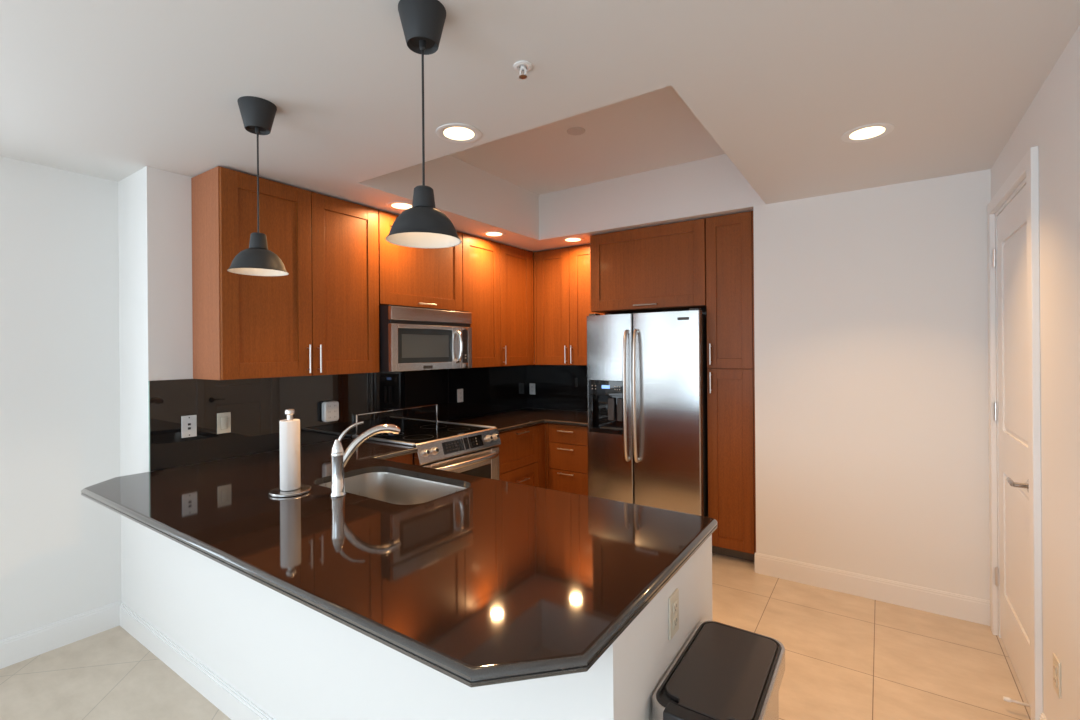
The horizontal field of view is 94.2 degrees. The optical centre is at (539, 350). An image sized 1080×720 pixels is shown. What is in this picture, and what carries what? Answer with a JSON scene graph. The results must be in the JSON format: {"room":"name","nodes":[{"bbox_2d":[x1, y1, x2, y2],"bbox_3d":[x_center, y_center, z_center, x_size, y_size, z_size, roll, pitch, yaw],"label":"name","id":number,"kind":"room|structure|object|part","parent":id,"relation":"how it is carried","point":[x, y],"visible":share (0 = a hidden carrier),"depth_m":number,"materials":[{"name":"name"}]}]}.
{"room":"kitchen","nodes":[
{"label":"kitchen","id":0,"kind":"room"},
{"bbox_2d":[0,156,120,639],"bbox_3d":[-3.599,0.302,1.055,0.100,2.472,4.302,0,0,34],"label":"wall","id":1,"kind":"structure","parent":0,"point":[60,548],"depth_m":2.59,"materials":[{"name":"white paint"}]},
{"bbox_2d":[0,600,121,668],"bbox_3d":[-3.515,1.472,1.065,0.012,0.132,4.202,0,0,34],"label":"baseboard","id":2,"kind":"structure","parent":1,"relation":"attached to","point":[32,643],"depth_m":2.58,"materials":[{"name":"white paint"}]},
{"bbox_2d":[118,166,522,623],"bbox_3d":[-1.258,0.284,4.137,0.513,2.472,3.428,0,0,34],"label":"wall","id":3,"kind":"structure","parent":0,"point":[155,205],"depth_m":2.67,"materials":[{"name":"white paint"}]},
{"bbox_2d":[191,166,378,379],"bbox_3d":[-1.473,-0.397,3.040,0.370,1.095,0.975,0,0,34],"label":"upper cabinet","id":4,"kind":"object","parent":3,"relation":"attached to","point":[321,317],"visible":1,"depth_m":2.83,"materials":[{"name":"brown wood"}]},
{"bbox_3d":[-1.492,-0.394,2.764,0.020,1.085,0.489,0,0,34],"label":"door","id":5,"kind":"part","parent":4,"relation":"part of","materials":[{"name":"brown wood"}]},
{"bbox_3d":[-1.346,0.049,2.926,0.036,0.165,0.011,0,0,34],"label":"handle","id":6,"kind":"part","parent":4,"relation":"part of","materials":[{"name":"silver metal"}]},
{"bbox_3d":[-1.308,0.048,2.981,0.036,0.165,0.011,0,0,34],"label":"handle","id":7,"kind":"part","parent":4,"relation":"part of","materials":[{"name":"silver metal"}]},
{"bbox_3d":[-1.219,-0.396,3.167,0.020,1.085,0.475,0,0,34],"label":"door","id":8,"kind":"part","parent":4,"relation":"part of","materials":[{"name":"brown wood"}]},
{"bbox_2d":[148,365,526,471],"bbox_3d":[-1.069,0.381,3.948,0.008,0.465,3.328,0,0,34],"label":"backsplash","id":9,"kind":"structure","parent":3,"relation":"attached to","point":[256,406],"depth_m":3.23,"materials":[{"name":"black"}]},
{"bbox_2d":[181,415,196,437],"bbox_3d":[-1.897,0.410,2.715,0.007,0.117,0.072,0,0,34],"label":"phone jack plate","id":10,"kind":"object","parent":9,"relation":"attached to","point":[188,423],"visible":1,"depth_m":2.71,"materials":[{"name":"white plastic"}]},
{"bbox_2d":[217,412,230,433],"bbox_3d":[-1.798,0.412,2.858,0.009,0.117,0.072,0,0,34],"label":"light switch","id":11,"kind":"object","parent":9,"relation":"attached to","point":[223,419],"visible":1,"depth_m":2.85,"materials":[{"name":"beige plastic"}]},
{"bbox_2d":[321,401,338,421],"bbox_3d":[-1.415,0.411,3.386,0.050,0.136,0.108,0,0,34],"label":"adapter","id":12,"kind":"object","parent":9,"relation":"attached to","point":[329,409],"visible":1,"depth_m":3.36,"materials":[{"name":"white plastic"}]},
{"bbox_2d":[457,389,462,401],"bbox_3d":[-0.708,0.401,4.465,0.009,0.117,0.072,0,0,34],"label":"wall outlet","id":13,"kind":"object","parent":9,"relation":"attached to","point":[459,391],"visible":1,"depth_m":4.46,"materials":[{"name":"white plastic"}]},
{"bbox_2d":[378,210,462,310],"bbox_3d":[-0.972,-0.630,3.781,0.370,0.636,0.809,0,0,34],"label":"upper cabinet","id":14,"kind":"object","parent":3,"relation":"attached to","point":[408,276],"visible":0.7,"depth_m":3.66,"materials":[{"name":"brown wood"}]},
{"bbox_2d":[379,305,471,371],"bbox_3d":[-0.914,-0.082,3.739,0.506,0.446,0.794,0,0,34],"label":"microwave","id":15,"kind":"object","parent":14,"relation":"attached to","point":[410,338],"visible":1,"depth_m":3.53,"materials":[{"name":"silver metal"}]},
{"bbox_3d":[-0.807,-0.021,3.580,0.035,0.319,0.651,0,0,34],"label":"door","id":16,"kind":"part","parent":15,"relation":"part of","materials":[{"name":"silver metal"}]},
{"bbox_2d":[388,306,471,323],"bbox_3d":[-0.771,-0.251,3.635,0.035,0.090,0.784,0,0,34],"label":"vent hood","id":17,"kind":"object","parent":15,"relation":"attached to","point":[396,314],"depth_m":3.56,"materials":[{"name":"silver metal"}]},
{"bbox_3d":[-0.612,-0.030,3.795,0.069,0.256,0.025,0,0,34],"label":"handle","id":18,"kind":"part","parent":15,"relation":"part of","materials":[{"name":"silver metal"}]},
{"bbox_3d":[-0.586,-0.023,3.905,0.035,0.319,0.132,0,0,34],"label":"control panel","id":19,"kind":"part","parent":15,"relation":"part of","materials":[{"name":"silver metal"}]},
{"bbox_2d":[462,233,533,367],"bbox_3d":[-0.463,-0.405,4.529,0.370,1.095,0.992,0,0,34],"label":"upper cabinet","id":20,"kind":"object","parent":3,"relation":"attached to","point":[497,278],"visible":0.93,"depth_m":4.41,"materials":[{"name":"brown wood"}]},
{"bbox_3d":[-0.491,-0.402,4.239,0.020,1.085,0.476,0,0,34],"label":"door","id":21,"kind":"part","parent":20,"relation":"part of","materials":[{"name":"brown wood"}]},
{"bbox_3d":[-0.221,-0.404,4.638,0.020,1.085,0.479,0,0,34],"label":"door","id":22,"kind":"part","parent":20,"relation":"part of","materials":[{"name":"brown wood"}]},
{"bbox_2d":[150,529,712,719],"bbox_3d":[-0.699,1.079,2.164,2.617,0.874,0.783,0,0,34],"label":"wall","id":23,"kind":"structure","parent":0,"point":[293,661],"depth_m":1.66,"materials":[{"name":"white paint"}]},
{"bbox_2d":[119,603,274,719],"bbox_3d":[-1.085,1.458,1.948,3.018,0.122,0.012,0,0,34],"label":"baseboard","id":24,"kind":"structure","parent":23,"relation":"attached to","point":[227,699],"depth_m":2.28,"materials":[{"name":"white paint"}]},
{"bbox_2d":[81,438,717,687],"bbox_3d":[-0.676,0.625,2.208,2.643,0.030,1.480,0,0,34],"label":"countertop","id":25,"kind":"structure","parent":23,"relation":"on","point":[489,581],"depth_m":1.53,"materials":[{"name":"stone"}]},
{"bbox_2d":[269,409,311,496],"bbox_3d":[-1.083,0.433,2.175,0.166,0.360,0.166,0,0,34],"label":"paper towel holder","id":26,"kind":"object","parent":25,"relation":"on","point":[276,492],"visible":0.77,"depth_m":2.15,"materials":[{"name":"silver metal"}]},
{"bbox_2d":[279,419,300,490],"bbox_3d":[-1.083,0.450,2.175,0.079,0.296,0.080,0,0,34],"label":"paper towel roll","id":27,"kind":"object","parent":26,"relation":"on","point":[289,431],"visible":0.96,"depth_m":2.14,"materials":[{"name":"white paper"}]},
{"bbox_3d":[-1.083,0.439,2.175,0.025,0.320,0.025,0,0,34],"label":"rod","id":28,"kind":"part","parent":26,"relation":"part of","materials":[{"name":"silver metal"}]},
{"bbox_3d":[-1.084,0.266,2.175,0.039,0.024,0.039,0,0,34],"label":"knob","id":29,"kind":"part","parent":26,"relation":"part of","materials":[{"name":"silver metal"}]},
{"bbox_2d":[330,421,399,496],"bbox_3d":[-0.757,0.458,2.182,0.294,0.305,0.063,0,0,-33],"label":"faucet","id":30,"kind":"object","parent":25,"relation":"on","point":[339,457],"visible":1,"depth_m":2.12,"materials":[{"name":"silver metal"}]},
{"bbox_3d":[-0.818,0.366,2.135,0.131,0.121,0.051,0,0,-24],"label":"lever","id":31,"kind":"part","parent":30,"relation":"part of","materials":[{"name":"silver metal"}]},
{"bbox_3d":[-0.745,0.415,2.183,0.272,0.179,0.041,0,0,-30],"label":"spout","id":32,"kind":"part","parent":30,"relation":"part of","materials":[{"name":"silver metal"}]},
{"bbox_2d":[320,472,465,504],"bbox_3d":[-0.686,0.735,2.317,0.773,0.188,0.463,0,0,34],"label":"sink","id":33,"kind":"object","parent":25,"relation":"in","point":[388,487],"visible":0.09,"depth_m":2.56,"materials":[{"name":"silver metal"}]},
{"bbox_2d":[668,588,678,639],"bbox_3d":[0.380,0.745,1.419,0.009,0.117,0.072,0,0,34],"label":"wall outlet","id":34,"kind":"object","parent":23,"relation":"attached to","point":[673,601],"visible":1,"depth_m":1.41,"materials":[{"name":"beige plastic"}]},
{"bbox_2d":[673,600,677,614],"bbox_3d":[0.382,0.725,1.417,0.002,0.029,0.033,0,0,34],"label":"receptacle","id":35,"kind":"object","parent":34,"relation":"attached to","point":[675,602],"depth_m":1.42,"materials":[{"name":"beige plastic"}]},
{"bbox_2d":[673,614,677,628],"bbox_3d":[0.382,0.765,1.417,0.002,0.029,0.033,0,0,34],"label":"receptacle","id":36,"kind":"object","parent":34,"relation":"attached to","point":[675,616],"depth_m":1.42,"materials":[{"name":"beige plastic"}]},
{"bbox_2d":[0,553,1030,719],"bbox_3d":[-0.880,1.517,1.288,4.321,0.001,7.730,0,0,34],"label":"floor","id":37,"kind":"structure","parent":0,"point":[848,656],"depth_m":2.38,"materials":[{"name":"tile"}]},
{"bbox_2d":[385,453,412,464],"bbox_3d":[-1.159,1.082,3.246,0.638,0.874,0.320,0,0,34],"label":"base cabinet","id":38,"kind":"object","parent":37,"relation":"on","point":[407,459],"visible":0.07,"depth_m":3.14,"materials":[{"name":"brown wood"}]},
{"bbox_2d":[352,404,500,479],"bbox_3d":[-0.783,0.973,3.682,0.749,1.046,0.838,0,0,34],"label":"range","id":39,"kind":"object","parent":37,"relation":"on","point":[470,449],"visible":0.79,"depth_m":3.63,"materials":[{"name":"grey metal"}]},
{"bbox_3d":[-1.086,0.527,3.886,0.023,0.148,0.795,0,0,34],"label":"guard frame","id":40,"kind":"part","parent":39,"relation":"part of","materials":[{"name":"silver metal"}]},
{"bbox_2d":[352,421,493,445],"bbox_3d":[-0.835,0.605,3.716,0.627,0.024,0.838,0,0,34],"label":"cooktop","id":41,"kind":"object","parent":39,"relation":"in","point":[416,433],"depth_m":3.66,"materials":[{"name":"black glass"}]},
{"bbox_3d":[-0.728,0.658,3.219,0.040,0.051,0.052,0,0,34],"label":"knob","id":42,"kind":"part","parent":39,"relation":"part of","materials":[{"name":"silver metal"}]},
{"bbox_3d":[-0.683,0.657,3.285,0.040,0.051,0.052,0,0,34],"label":"knob","id":43,"kind":"part","parent":39,"relation":"part of","materials":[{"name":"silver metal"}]},
{"bbox_3d":[-0.555,0.661,3.527,0.069,0.135,0.820,0,0,34],"label":"control panel","id":44,"kind":"part","parent":39,"relation":"part of","materials":[{"name":"silver metal"}]},
{"bbox_3d":[-0.554,1.026,3.530,0.045,0.576,0.806,0,0,34],"label":"oven door","id":45,"kind":"part","parent":39,"relation":"part of","materials":[{"name":"silver metal"}]},
{"bbox_3d":[-0.509,0.779,3.498,0.087,0.037,0.729,0,0,34],"label":"oven handle","id":46,"kind":"part","parent":39,"relation":"part of","materials":[{"name":"silver metal"}]},
{"bbox_3d":[-0.374,0.655,3.740,0.040,0.051,0.052,0,0,34],"label":"knob","id":47,"kind":"part","parent":39,"relation":"part of","materials":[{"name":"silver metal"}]},
{"bbox_2d":[498,423,544,487],"bbox_3d":[-0.394,1.076,4.343,0.674,0.874,0.704,0,0,34],"label":"base cabinet","id":48,"kind":"object","parent":37,"relation":"on","point":[521,450],"visible":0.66,"depth_m":4.20,"materials":[{"name":"brown wood"}]},
{"bbox_2d":[446,408,586,432],"bbox_3d":[-0.044,0.620,4.469,1.100,0.030,1.296,0,0,34],"label":"countertop","id":49,"kind":"structure","parent":48,"relation":"on","point":[519,418],"depth_m":4.45,"materials":[{"name":"stone"}]},
{"bbox_3d":[-0.187,0.808,4.131,0.020,0.317,0.580,0,0,34],"label":"drawer","id":50,"kind":"part","parent":48,"relation":"part of","materials":[{"name":"brown wood"}]},
{"bbox_3d":[-0.184,1.189,4.131,0.020,0.435,0.580,0,0,34],"label":"drawer","id":51,"kind":"part","parent":48,"relation":"part of","materials":[{"name":"brown wood"}]},
{"bbox_2d":[545,423,587,495],"bbox_3d":[0.372,1.070,4.590,0.547,0.874,0.654,0,0,34],"label":"base cabinet","id":52,"kind":"object","parent":37,"relation":"on","point":[566,446],"visible":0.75,"depth_m":4.33,"materials":[{"name":"brown wood"}]},
{"bbox_3d":[0.257,0.725,4.325,0.429,0.157,0.020,0,0,34],"label":"drawer","id":53,"kind":"part","parent":52,"relation":"part of","materials":[{"name":"brown wood"}]},
{"bbox_3d":[0.261,1.222,4.325,0.429,0.363,0.020,0,0,34],"label":"drawer","id":54,"kind":"part","parent":52,"relation":"part of","materials":[{"name":"brown wood"}]},
{"bbox_3d":[0.259,0.921,4.325,0.429,0.229,0.020,0,0,34],"label":"drawer","id":55,"kind":"part","parent":52,"relation":"part of","materials":[{"name":"brown wood"}]},
{"bbox_2d":[587,308,707,516],"bbox_3d":[0.934,0.585,4.073,0.916,1.775,0.795,0,0,34],"label":"refrigerator","id":56,"kind":"object","parent":37,"relation":"on","point":[647,431],"visible":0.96,"depth_m":3.76,"materials":[{"name":"grey metal"}]},
{"bbox_3d":[0.558,0.562,3.981,0.398,1.687,0.070,0,0,34],"label":"freezer door","id":57,"kind":"part","parent":56,"relation":"part of","materials":[{"name":"silver metal"}]},
{"bbox_3d":[0.658,0.345,3.833,0.025,1.012,0.090,0,0,34],"label":"handle","id":58,"kind":"part","parent":56,"relation":"part of","materials":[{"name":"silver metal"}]},
{"bbox_3d":[0.723,0.344,3.789,0.025,1.012,0.090,0,0,34],"label":"handle","id":59,"kind":"part","parent":56,"relation":"part of","materials":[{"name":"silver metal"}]},
{"bbox_3d":[0.940,0.559,3.722,0.510,1.687,0.070,0,0,34],"label":"fridge door","id":60,"kind":"part","parent":56,"relation":"part of","materials":[{"name":"silver metal"}]},
{"bbox_2d":[652,621,784,719],"bbox_3d":[0.509,1.186,1.381,0.251,0.640,0.524,0,0,34],"label":"trash can","id":61,"kind":"object","parent":37,"relation":"on","point":[723,671],"visible":1,"depth_m":1.33,"materials":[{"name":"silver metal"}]},
{"bbox_2d":[706,211,755,561],"bbox_3d":[1.518,0.265,3.795,0.338,2.466,0.674,0,0,34],"label":"pantry cabinet","id":62,"kind":"object","parent":37,"relation":"on","point":[729,238],"visible":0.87,"depth_m":3.55,"materials":[{"name":"brown wood"}]},
{"bbox_3d":[1.227,0.230,3.607,0.011,0.150,0.036,0,0,34],"label":"handle","id":63,"kind":"part","parent":62,"relation":"part of","materials":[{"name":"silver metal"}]},
{"bbox_3d":[1.225,0.025,3.607,0.011,0.150,0.036,0,0,34],"label":"handle","id":64,"kind":"part","parent":62,"relation":"part of","materials":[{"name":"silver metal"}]},
{"bbox_3d":[1.341,-0.417,3.560,0.312,1.087,0.020,0,0,34],"label":"door","id":65,"kind":"part","parent":62,"relation":"part of","materials":[{"name":"brown wood"}]},
{"bbox_3d":[1.350,0.769,3.560,0.312,1.276,0.020,0,0,34],"label":"door","id":66,"kind":"part","parent":62,"relation":"part of","materials":[{"name":"brown wood"}]},
{"bbox_2d":[0,0,1079,258],"bbox_3d":[-0.901,-1.152,1.288,4.321,0.394,7.730,0,0,34],"label":"ceiling","id":67,"kind":"structure","parent":0,"point":[687,110],"depth_m":1.89,"materials":[{"name":"white paint"}]},
{"bbox_2d":[227,96,288,275],"bbox_3d":[-1.093,-0.628,1.947,0.209,0.650,0.209,0,0,34],"label":"pendant lamp","id":68,"kind":"object","parent":67,"relation":"hanging from","point":[258,114],"visible":1,"depth_m":1.91,"materials":[{"name":"grey metal"}]},
{"bbox_3d":[-1.091,-0.378,1.947,0.209,0.150,0.209,0,0,34],"label":"lamp shade","id":69,"kind":"part","parent":68,"relation":"part of","materials":[{"name":"grey metal"}]},
{"bbox_3d":[-1.094,-0.652,1.947,0.006,0.403,0.007,0,0,34],"label":"cord","id":70,"kind":"part","parent":68,"relation":"part of","materials":[{"name":"black plastic"}]},
{"bbox_2d":[386,202,411,210],"bbox_3d":[-0.911,-0.953,3.317,0.200,0.004,0.200,0,0,34],"label":"recessed light","id":71,"kind":"object","parent":67,"relation":"in","point":[403,206],"visible":0.72,"depth_m":3.30,"materials":[{"name":"white paint"}]},
{"bbox_2d":[385,0,461,247],"bbox_3d":[-0.330,-0.634,1.417,0.209,0.650,0.209,0,0,34],"label":"pendant lamp","id":72,"kind":"object","parent":67,"relation":"hanging from","point":[422,225],"visible":1,"depth_m":1.38,"materials":[{"name":"grey metal"}]},
{"bbox_3d":[-0.330,-0.658,1.417,0.006,0.403,0.007,0,0,34],"label":"cord","id":73,"kind":"part","parent":72,"relation":"part of","materials":[{"name":"black plastic"}]},
{"bbox_3d":[-0.328,-0.384,1.417,0.209,0.150,0.209,0,0,34],"label":"lamp shade","id":74,"kind":"part","parent":72,"relation":"part of","materials":[{"name":"grey metal"}]},
{"bbox_2d":[436,123,481,142],"bbox_3d":[-0.358,-0.957,2.219,0.200,0.004,0.200,0,0,34],"label":"recessed light","id":75,"kind":"object","parent":67,"relation":"in","point":[459,133],"visible":1,"depth_m":2.21,"materials":[{"name":"white paint"}]},
{"bbox_2d":[482,231,505,236],"bbox_3d":[-0.378,-0.957,4.132,0.200,0.004,0.200,0,0,34],"label":"recessed light","id":76,"kind":"object","parent":67,"relation":"in","point":[492,233],"visible":1,"depth_m":4.13,"materials":[{"name":"white paint"}]},
{"bbox_2d":[514,61,531,78],"bbox_3d":[-0.057,-0.943,1.697,0.064,0.038,0.064,0,0,34],"label":"sprinkler","id":77,"kind":"object","parent":67,"relation":"attached to","point":[522,64],"visible":1,"depth_m":1.69,"materials":[{"name":"white paint"}]},
{"bbox_3d":[-0.057,-0.943,1.697,0.018,0.033,0.024,0,0,-21],"label":"frame","id":78,"kind":"part","parent":77,"relation":"part of","materials":[{"name":"white paint"}]},
{"bbox_2d":[562,237,583,241],"bbox_3d":[0.287,-0.962,4.368,0.200,0.004,0.200,0,0,34],"label":"recessed light","id":79,"kind":"object","parent":67,"relation":"in","point":[569,239],"visible":1,"depth_m":4.35,"materials":[{"name":"white paint"}]},
{"bbox_2d":[567,127,584,134],"bbox_3d":[0.223,-1.355,3.104,0.114,0.006,0.114,0,0,34],"label":"ceiling cover","id":80,"kind":"structure","parent":67,"relation":"attached to","point":[574,130],"depth_m":3.10,"materials":[{"name":"grey paint"}]},
{"bbox_2d":[841,123,893,142],"bbox_3d":[1.464,-0.971,2.247,0.200,0.004,0.200,0,0,34],"label":"recessed light","id":81,"kind":"object","parent":67,"relation":"in","point":[876,130],"visible":1,"depth_m":2.24,"materials":[{"name":"white paint"}]},
{"bbox_2d":[533,259,706,487],"bbox_3d":[0.883,0.267,4.695,2.404,2.472,0.100,0,0,34],"label":"wall","id":82,"kind":"structure","parent":0,"point":[705,313],"depth_m":5.27,"materials":[{"name":"white paint"}]},
{"bbox_2d":[527,365,586,411],"bbox_3d":[0.338,0.369,5.000,1.140,0.465,0.008,0,0,34],"label":"backsplash","id":83,"kind":"structure","parent":82,"relation":"attached to","point":[557,387],"depth_m":5.10,"materials":[{"name":"black"}]},
{"bbox_2d":[529,383,534,394],"bbox_3d":[-0.081,0.404,5.273,0.072,0.117,0.009,0,0,34],"label":"wall outlet","id":84,"kind":"object","parent":83,"relation":"attached to","point":[532,385],"visible":1,"depth_m":5.27,"materials":[{"name":"white plastic"}]},
{"bbox_2d":[534,244,611,364],"bbox_3d":[0.346,-0.411,4.767,0.768,1.095,0.376,0,0,34],"label":"upper cabinet","id":85,"kind":"object","parent":82,"relation":"attached to","point":[562,284],"visible":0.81,"depth_m":4.68,"materials":[{"name":"brown wood"}]},
{"bbox_3d":[0.122,-0.406,4.747,0.367,1.085,0.020,0,0,34],"label":"door","id":86,"kind":"part","parent":85,"relation":"part of","materials":[{"name":"brown wood"}]},
{"bbox_3d":[0.237,0.036,4.638,0.011,0.165,0.036,0,0,34],"label":"handle","id":87,"kind":"part","parent":85,"relation":"part of","materials":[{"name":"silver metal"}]},
{"bbox_3d":[0.429,-0.409,4.538,0.367,1.085,0.020,0,0,34],"label":"door","id":88,"kind":"part","parent":85,"relation":"part of","materials":[{"name":"brown wood"}]},
{"bbox_2d":[590,218,706,314],"bbox_3d":[0.975,-0.645,4.159,0.952,0.637,0.674,0,0,34],"label":"upper cabinet","id":89,"kind":"object","parent":82,"relation":"attached to","point":[659,268],"visible":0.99,"depth_m":3.90,"materials":[{"name":"brown wood"}]},
{"bbox_3d":[0.814,-0.354,3.884,0.190,0.011,0.036,0,0,34],"label":"handle","id":90,"kind":"part","parent":89,"relation":"part of","materials":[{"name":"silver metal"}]},
{"bbox_2d":[753,169,990,600],"bbox_3d":[2.260,0.256,3.332,1.404,2.472,0.810,0,0,34],"label":"wall","id":91,"kind":"structure","parent":0,"point":[871,304],"depth_m":3.00,"materials":[{"name":"white paint"}]},
{"bbox_2d":[755,553,989,625],"bbox_3d":[1.952,1.429,3.051,1.212,0.132,0.012,0,0,34],"label":"baseboard","id":92,"kind":"structure","parent":91,"relation":"attached to","point":[976,610],"depth_m":2.99,"materials":[{"name":"white paint"}]},
{"bbox_2d":[991,25,1079,719],"bbox_3d":[0.563,0.270,-0.187,0.140,2.472,6.920,0,0,34],"label":"wall","id":93,"kind":"structure","parent":0,"point":[1051,122],"depth_m":1.70,"materials":[{"name":"white paint"}]},
{"bbox_2d":[987,146,1042,719],"bbox_3d":[2.183,0.359,2.267,0.196,2.268,0.944,0,0,34],"label":"door","id":94,"kind":"structure","parent":93,"relation":"in","point":[1013,231],"depth_m":2.25,"materials":[{"name":"white paint"}]},
{"bbox_2d":[1003,696,1029,706],"bbox_3d":[1.962,1.444,2.061,0.092,0.021,0.022,0,0,34],"label":"door stop","id":95,"kind":"object","parent":94,"relation":"attached to","point":[1007,699],"visible":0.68,"depth_m":2.06,"materials":[{"name":"silver metal"}]},
{"bbox_3d":[1.985,0.549,2.086,0.070,0.060,0.156,0,0,34],"label":"lever","id":96,"kind":"part","parent":94,"relation":"part of","materials":[{"name":"silver metal"}]},
{"bbox_2d":[1039,713,1046,719],"bbox_3d":[0.257,1.442,-0.517,0.012,0.132,5.820,0,0,34],"label":"baseboard","id":97,"kind":"structure","parent":93,"relation":"attached to","point":[1042,717],"depth_m":1.88,"materials":[{"name":"white paint"}]},
{"bbox_2d":[1053,653,1060,698],"bbox_3d":[1.782,1.121,1.733,0.009,0.120,0.072,0,0,34],"label":"wall outlet","id":98,"kind":"object","parent":93,"relation":"attached to","point":[1056,664],"visible":1,"depth_m":1.72,"materials":[{"name":"beige plastic"}]},
{"bbox_2d":[1053,662,1056,674],"bbox_3d":[1.780,1.101,1.735,0.002,0.029,0.033,0,0,34],"label":"receptacle","id":99,"kind":"object","parent":98,"relation":"attached to","point":[1054,663],"depth_m":1.74,"materials":[{"name":"beige plastic"}]},
{"bbox_2d":[1053,674,1056,686],"bbox_3d":[1.780,1.141,1.735,0.002,0.029,0.033,0,0,34],"label":"receptacle","id":100,"kind":"object","parent":98,"relation":"attached to","point":[1054,675],"depth_m":1.74,"materials":[{"name":"beige plastic"}]}
]}

